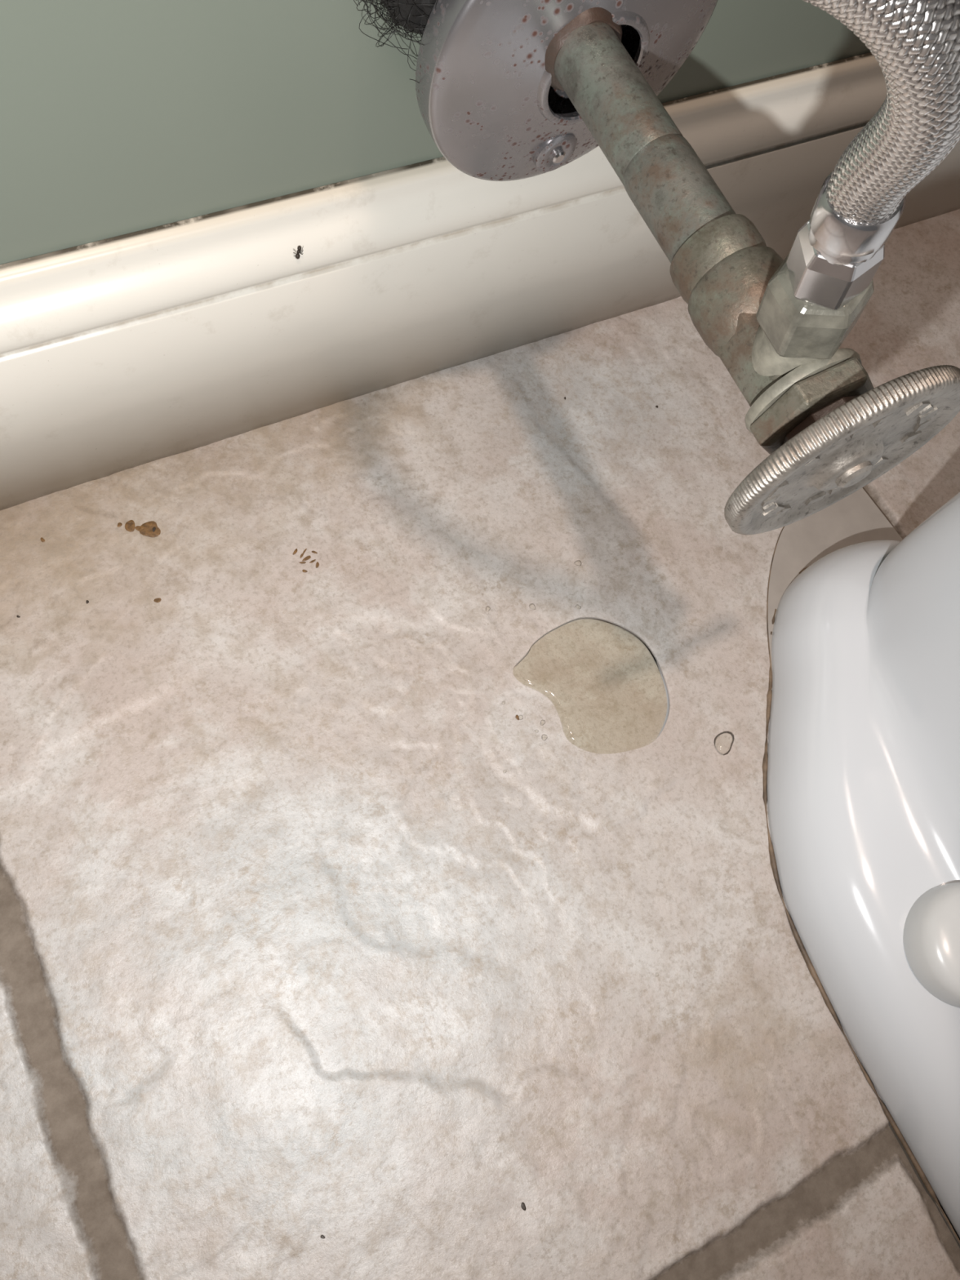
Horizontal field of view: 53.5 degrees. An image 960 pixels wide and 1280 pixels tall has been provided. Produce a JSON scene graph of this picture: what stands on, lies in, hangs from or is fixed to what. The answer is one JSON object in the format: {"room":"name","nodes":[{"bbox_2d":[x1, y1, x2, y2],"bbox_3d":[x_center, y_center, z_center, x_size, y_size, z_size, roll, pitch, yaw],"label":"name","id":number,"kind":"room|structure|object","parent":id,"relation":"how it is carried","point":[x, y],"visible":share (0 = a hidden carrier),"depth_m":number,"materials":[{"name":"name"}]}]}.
{"room":"bathroom","nodes":[
{"label":"bathroom","id":0,"kind":"room"},
{"bbox_2d":[0,0,870,264],"bbox_3d":[0.126,-0.612,-0.654,2.700,2.510,0.100,-22,75,-16],"label":"wall","id":1,"kind":"structure","parent":0,"point":[117,117],"depth_m":0.31,"materials":[{"name":"green paint"}]},
{"bbox_2d":[0,52,959,510],"bbox_3d":[-0.036,-0.157,0.427,2.690,0.127,0.014,-22,75,-16],"label":"baseboard","id":2,"kind":"structure","parent":1,"relation":"attached to","point":[118,353],"depth_m":0.41,"materials":[{"name":"white wood"}]},
{"bbox_2d":[293,245,303,258],"bbox_3d":[-0.070,-0.149,0.367,0.002,0.005,0.004,45,69,8],"label":"insect","id":3,"kind":"object","parent":2,"relation":"on","point":[299,248],"visible":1,"depth_m":0.37},
{"bbox_2d":[554,22,735,262],"bbox_3d":[0.038,-0.176,0.300,0.022,0.022,0.146,-22,75,-16],"label":"supply pipe","id":4,"kind":"object","parent":1,"relation":"attached to","point":[673,191],"visible":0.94,"depth_m":0.28,"materials":[{"name":"grey metal"}]},
{"bbox_2d":[415,0,718,181],"bbox_3d":[0.033,-0.198,0.318,0.112,0.112,0.029,-22,75,-16],"label":"cover plate","id":5,"kind":"object","parent":4,"relation":"attached to","point":[491,100],"visible":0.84,"depth_m":0.31,"materials":[{"name":"silver metal"}]},
{"bbox_2d":[353,0,438,83],"bbox_3d":[-0.007,-0.207,0.281,0.094,0.082,0.022,-22,75,-16],"label":"clump","id":6,"kind":"object","parent":5,"relation":"attached to","point":[413,15],"visible":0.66,"depth_m":0.29,"materials":[{"name":"grey"}]},
{"bbox_2d":[669,171,959,534],"bbox_3d":[0.089,-0.086,0.256,0.071,0.106,0.084,-22,75,-16],"label":"shutoff valve","id":7,"kind":"object","parent":4,"relation":"attached to","point":[778,326],"visible":1,"depth_m":0.25,"materials":[{"name":"silver metal"}]},
{"bbox_2d":[802,0,959,223],"bbox_3d":[0.043,-0.172,0.112,0.107,0.222,0.148,-22,75,-16],"label":"supply hose","id":8,"kind":"object","parent":7,"relation":"on","point":[915,44],"visible":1,"depth_m":0.17,"materials":[{"name":"silver metal"}]},
{"bbox_2d":[0,208,959,1279],"bbox_3d":[0.296,0.551,0.289,2.690,0.005,1.603,-22,75,-16],"label":"floor","id":9,"kind":"structure","parent":0,"point":[306,935],"depth_m":0.40,"materials":[{"name":"tile"}]},
{"bbox_2d":[40,520,519,719],"bbox_3d":[-0.085,-0.021,0.436,0.230,0.001,0.048,18,68,-2],"label":"rust stains","id":10,"kind":"object","parent":9,"relation":"on","point":[145,529],"visible":1,"depth_m":0.44,"materials":[{"name":"brown"}]},
{"bbox_2d":[16,396,657,1238],"bbox_3d":[0.007,0.054,0.423,0.329,0.002,0.324,-22,75,-16],"label":"dirt specks","id":11,"kind":"object","parent":9,"relation":"on","point":[523,1206],"visible":1,"depth_m":0.36,"materials":[{"name":"brown soil"}]},
{"bbox_2d":[513,616,670,737],"bbox_3d":[0.054,0.021,0.442,0.068,0.002,0.069,-22,75,-16],"label":"puddle","id":12,"kind":"object","parent":9,"relation":"on","point":[640,638],"visible":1,"depth_m":0.45,"materials":[{"name":"liquid"}]},
{"bbox_2d":[762,488,959,1243],"bbox_3d":[0.308,0.122,0.231,0.333,0.407,0.573,-33,78,-19],"label":"toilet","id":13,"kind":"object","parent":9,"relation":"on","point":[861,763],"visible":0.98,"depth_m":0.40,"materials":[{"name":"white ceramic"}]}
]}

